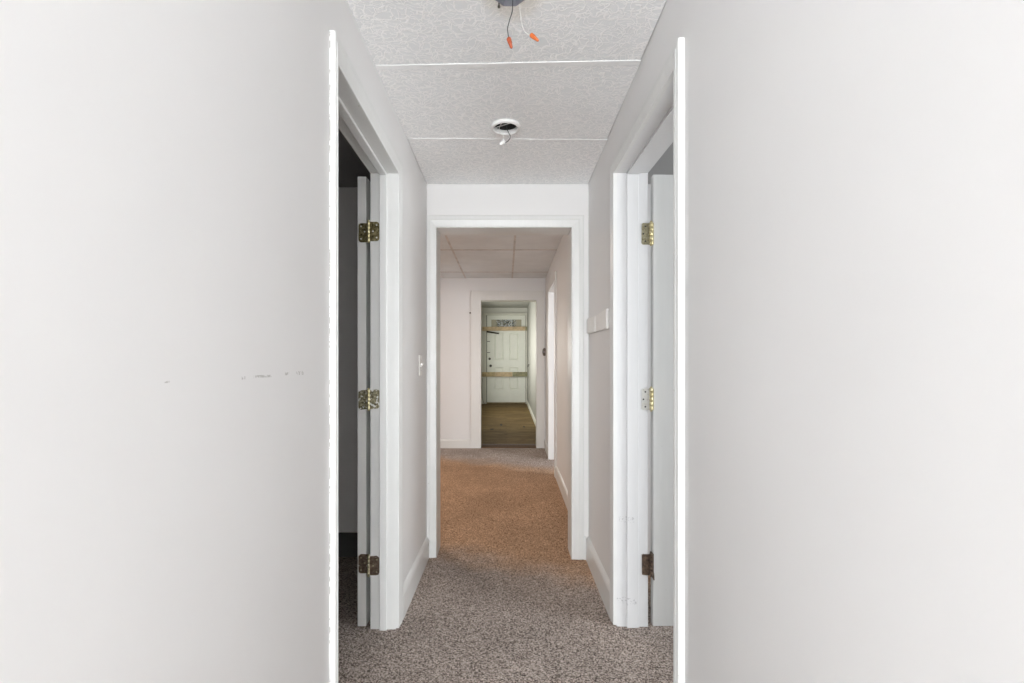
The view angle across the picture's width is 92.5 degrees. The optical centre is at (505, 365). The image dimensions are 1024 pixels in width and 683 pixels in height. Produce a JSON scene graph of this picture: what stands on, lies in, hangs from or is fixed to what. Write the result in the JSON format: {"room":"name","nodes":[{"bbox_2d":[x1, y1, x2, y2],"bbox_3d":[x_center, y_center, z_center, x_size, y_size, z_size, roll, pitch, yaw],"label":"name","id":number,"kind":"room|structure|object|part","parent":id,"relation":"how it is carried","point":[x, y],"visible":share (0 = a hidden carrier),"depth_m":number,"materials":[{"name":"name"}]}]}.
{"room":"hallway","nodes":[
{"label":"hallway","id":0,"kind":"room"},
{"bbox_2d":[0,0,426,682],"bbox_3d":[-0.552,-0.060,0.535,0.112,2.720,5.070,0,0,0],"label":"wall","id":1,"kind":"structure","parent":0,"point":[164,164],"depth_m":0.74,"materials":[{"name":"white paint"}]},
{"bbox_2d":[329,30,402,682],"bbox_3d":[-0.542,0.139,1.831,0.132,2.162,0.909,0,0,0],"label":"door frame","id":2,"kind":"structure","parent":1,"relation":"attached to","point":[352,111],"depth_m":2.19,"materials":[{"name":"white wood"}]},
{"bbox_2d":[358,177,378,625],"bbox_3d":[-0.621,0.163,2.602,0.107,2.042,0.821,0,0,0],"label":"door","id":3,"kind":"structure","parent":1,"relation":"in","point":[368,231],"depth_m":2.22,"materials":[{"name":"white paint"}]},
{"bbox_3d":[-0.590,0.152,2.199,0.046,0.089,0.003,0,0,0],"label":"jamb plate","id":4,"kind":"part","parent":3,"relation":"part of","materials":[{"name":"gold metal"}]},
{"bbox_3d":[-0.591,-0.602,2.199,0.046,0.086,0.003,0,0,0],"label":"jamb plate","id":5,"kind":"part","parent":3,"relation":"part of","materials":[{"name":"gold metal"}]},
{"bbox_3d":[-0.591,0.897,2.199,0.047,0.087,0.003,0,0,0],"label":"jamb plate","id":6,"kind":"part","parent":3,"relation":"part of","materials":[{"name":"gold metal"}]},
{"bbox_2d":[403,537,428,619],"bbox_3d":[-0.487,1.128,2.678,0.018,0.150,0.783,0,0,0],"label":"baseboard","id":7,"kind":"structure","parent":1,"relation":"attached to","point":[411,582],"depth_m":2.59,"materials":[{"name":"white wood"}]},
{"bbox_2d":[419,355,422,375],"bbox_3d":[-0.487,0.000,2.825,0.018,0.116,0.076,0,0,0],"label":"light switch","id":8,"kind":"object","parent":1,"relation":"attached to","point":[420,356],"visible":1,"depth_m":2.81,"materials":[{"name":"plastic"}]},
{"bbox_2d":[481,307,481,404],"bbox_3d":[-0.632,-0.150,9.200,0.135,2.900,4.600,0,0,0],"label":"wall","id":9,"kind":"structure","parent":0,"point":[481,307],"depth_m":11.30,"materials":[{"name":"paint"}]},
{"bbox_2d":[440,278,544,440],"bbox_3d":[0.250,-0.150,6.835,5.900,2.900,0.130,0,0,0],"label":"wall","id":10,"kind":"structure","parent":0,"point":[455,293],"depth_m":6.77,"materials":[{"name":"paint"}]},
{"bbox_2d":[440,439,470,447],"bbox_3d":[-1.543,1.081,6.763,2.114,0.125,0.015,0,0,0],"label":"baseboard","id":11,"kind":"structure","parent":10,"relation":"attached to","point":[444,443],"depth_m":6.76,"materials":[{"name":"white wood"}]},
{"bbox_2d":[471,291,543,447],"bbox_3d":[0.023,0.084,6.826,1.016,2.232,0.148,0,0,0],"label":"door frame","id":12,"kind":"structure","parent":10,"relation":"attached to","point":[477,297],"depth_m":6.75,"materials":[{"name":"paint"}]},
{"bbox_2d":[338,182,650,553],"bbox_3d":[-0.050,-0.060,3.147,6.500,2.720,0.155,0,0,0],"label":"wall","id":13,"kind":"structure","parent":0,"point":[442,199],"depth_m":3.07,"materials":[{"name":"white paint"}]},
{"bbox_2d":[338,532,357,556],"bbox_3d":[-1.954,1.122,3.062,2.692,0.160,0.015,0,0,0],"label":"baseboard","id":14,"kind":"structure","parent":13,"relation":"attached to","point":[347,542],"depth_m":3.06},
{"bbox_2d":[427,215,583,559],"bbox_3d":[-0.011,0.141,3.147,0.995,2.157,0.193,0,0,0],"label":"door frame","id":15,"kind":"structure","parent":13,"relation":"attached to","point":[572,226],"depth_m":3.05,"materials":[{"name":"white wood"}]},
{"bbox_2d":[584,536,585,559],"bbox_3d":[0.493,1.142,3.062,0.012,0.148,0.015,0,0,0],"label":"baseboard","id":16,"kind":"structure","parent":13,"relation":"attached to","point":[584,536],"depth_m":3.06,"materials":[{"name":"white wood"}]},
{"bbox_2d":[440,235,562,277],"bbox_3d":[-0.950,-1.232,4.997,3.300,0.054,3.545,0,0,0],"label":"ceiling","id":17,"kind":"structure","parent":0,"point":[461,256],"depth_m":5.38,"materials":[{"name":"tile"}]},
{"bbox_2d":[482,308,526,403],"bbox_3d":[0.000,-0.150,11.570,1.400,2.900,0.140,0,0,0],"label":"wall","id":18,"kind":"structure","parent":0,"point":[484,310],"depth_m":11.50,"materials":[{"name":"paint"}]},
{"bbox_2d":[482,372,526,376],"bbox_3d":[-0.020,0.207,11.467,1.087,0.112,0.039,0,0,0],"label":"board","id":19,"kind":"object","parent":18,"relation":"attached to","point":[484,374],"visible":0.88,"depth_m":11.45,"materials":[{"name":"beige wood"}]},
{"bbox_2d":[482,327,526,330],"bbox_3d":[-0.012,-0.861,11.466,1.084,0.100,0.043,0,0,0],"label":"board","id":20,"kind":"object","parent":18,"relation":"attached to","point":[483,328],"visible":0.94,"depth_m":11.45,"materials":[{"name":"beige wood"}]},
{"bbox_2d":[483,313,526,403],"bbox_3d":[-0.019,-0.161,11.533,1.028,2.142,0.135,0,0,0],"label":"door frame","id":21,"kind":"structure","parent":18,"relation":"attached to","point":[485,314],"depth_m":11.49,"materials":[{"name":"paint"}]},
{"bbox_3d":[0.001,0.875,11.515,0.918,0.019,0.090,0,0,0],"label":"door sill","id":22,"kind":"part","parent":21,"relation":"part of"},
{"bbox_2d":[486,315,525,402],"bbox_3d":[-0.001,-0.152,11.499,0.923,2.052,0.105,0,0,0],"label":"door","id":23,"kind":"structure","parent":18,"relation":"in","point":[505,350],"depth_m":11.51,"materials":[{"name":"paint"}]},
{"bbox_3d":[0.009,-0.980,11.527,0.732,0.223,0.006,0,0,0],"label":"glass pane","id":24,"kind":"part","parent":23,"relation":"part of","materials":[{"name":"grey glass"}]},
{"bbox_2d":[338,448,672,682],"bbox_3d":[-0.050,1.178,0.985,6.500,0.076,11.570,0,0,0],"label":"floor","id":25,"kind":"structure","parent":0,"point":[503,598],"depth_m":2.42,"materials":[{"name":"carpet"}]},
{"bbox_2d":[481,444,535,447],"bbox_3d":[0.037,1.140,6.898,0.784,0.020,0.264,0,0,0],"label":"threshold","id":26,"kind":"object","parent":25,"relation":"on","point":[482,445],"visible":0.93,"depth_m":6.88,"materials":[{"name":"brown carpet"}]},
{"bbox_2d":[338,0,672,186],"bbox_3d":[-0.050,-1.226,2.385,6.500,0.220,8.770,0,0,0],"label":"ceiling","id":27,"kind":"structure","parent":0,"point":[448,70],"depth_m":1.95,"materials":[{"name":"tile"}]},
{"bbox_2d":[491,118,520,145],"bbox_3d":[-0.001,-1.125,2.324,0.143,0.143,0.143,0,0,0],"label":"smoke detector base","id":28,"kind":"object","parent":27,"relation":"attached to","point":[505,126],"visible":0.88,"depth_m":2.34,"materials":[{"name":"white plastic"}]},
{"bbox_2d":[496,0,538,48],"bbox_3d":[0.033,-1.085,1.497,0.137,0.191,0.094,0,0,0],"label":"junction box","id":29,"kind":"object","parent":27,"relation":"attached to","point":[512,3],"visible":1,"depth_m":1.53,"materials":[{"name":"metal"}]},
{"bbox_2d":[481,302,529,307],"bbox_3d":[0.000,-1.380,9.250,1.400,0.050,4.700,0,0,0],"label":"ceiling","id":30,"kind":"structure","parent":0,"point":[483,304],"depth_m":10.88,"materials":[{"name":"paint"}]},
{"bbox_2d":[481,403,535,443],"bbox_3d":[0.000,1.008,9.385,1.500,0.237,4.730,0,0,0],"label":"floor","id":31,"kind":"structure","parent":0,"point":[501,423],"depth_m":8.64,"materials":[{"name":"brown wood"}]},
{"bbox_2d":[527,0,1023,682],"bbox_3d":[0.583,-0.150,4.750,0.235,2.900,13.500,0,0,0],"label":"wall","id":32,"kind":"structure","parent":0,"point":[854,169],"depth_m":0.72,"materials":[{"name":"white paint"}]},
{"bbox_2d":[527,401,535,425],"bbox_3d":[0.511,0.971,9.200,0.015,0.333,4.600,0,0,-1],"label":"baseboard","id":33,"kind":"structure","parent":32,"relation":"attached to","point":[528,405],"depth_m":9.55,"materials":[{"name":"paint"}]},
{"bbox_2d":[544,440,547,455],"bbox_3d":[0.534,1.088,6.423,0.015,0.138,0.653,0,0,0],"label":"baseboard","id":34,"kind":"structure","parent":32,"relation":"attached to","point":[545,442],"depth_m":6.41,"materials":[{"name":"white wood"}]},
{"bbox_2d":[548,271,556,476],"bbox_3d":[0.590,0.108,5.605,0.157,2.183,0.980,0,0,0],"label":"door frame","id":35,"kind":"structure","parent":32,"relation":"attached to","point":[552,287],"depth_m":6.02,"materials":[{"name":"white wood"}]},
{"bbox_2d":[555,466,567,509],"bbox_3d":[0.516,1.130,4.179,0.015,0.167,1.869,0,0,0],"label":"baseboard","id":36,"kind":"structure","parent":32,"relation":"attached to","point":[562,487],"depth_m":4.51,"materials":[{"name":"white wood"}]},
{"bbox_2d":[586,536,609,617],"bbox_3d":[0.504,1.136,2.693,0.018,0.162,0.752,0,0,1],"label":"baseboard","id":37,"kind":"structure","parent":32,"relation":"attached to","point":[601,579],"depth_m":2.62,"materials":[{"name":"white wood"}]},
{"bbox_2d":[587,308,608,333],"bbox_3d":[0.505,-0.235,2.728,0.016,0.105,0.605,0,0,1],"label":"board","id":38,"kind":"object","parent":32,"relation":"attached to","point":[600,322],"visible":1,"depth_m":2.64,"materials":[{"name":"white plastic"}]},
{"bbox_2d":[610,37,684,682],"bbox_3d":[0.565,0.142,1.843,0.173,2.176,0.945,0,0,0],"label":"door frame","id":39,"kind":"structure","parent":32,"relation":"attached to","point":[659,123],"depth_m":2.24,"materials":[{"name":"white wood"}]},
{"bbox_2d":[641,175,672,625],"bbox_3d":[1.049,0.164,2.289,0.857,2.089,0.056,0,0,-4],"label":"door","id":40,"kind":"structure","parent":32,"relation":"in","point":[658,564],"depth_m":2.26,"materials":[{"name":"white paint"}]},
{"bbox_3d":[0.673,0.924,2.263,0.014,0.120,0.042,0,0,0],"label":"plate","id":41,"kind":"part","parent":40,"relation":"part of","materials":[{"name":"gold metal"}]}
]}

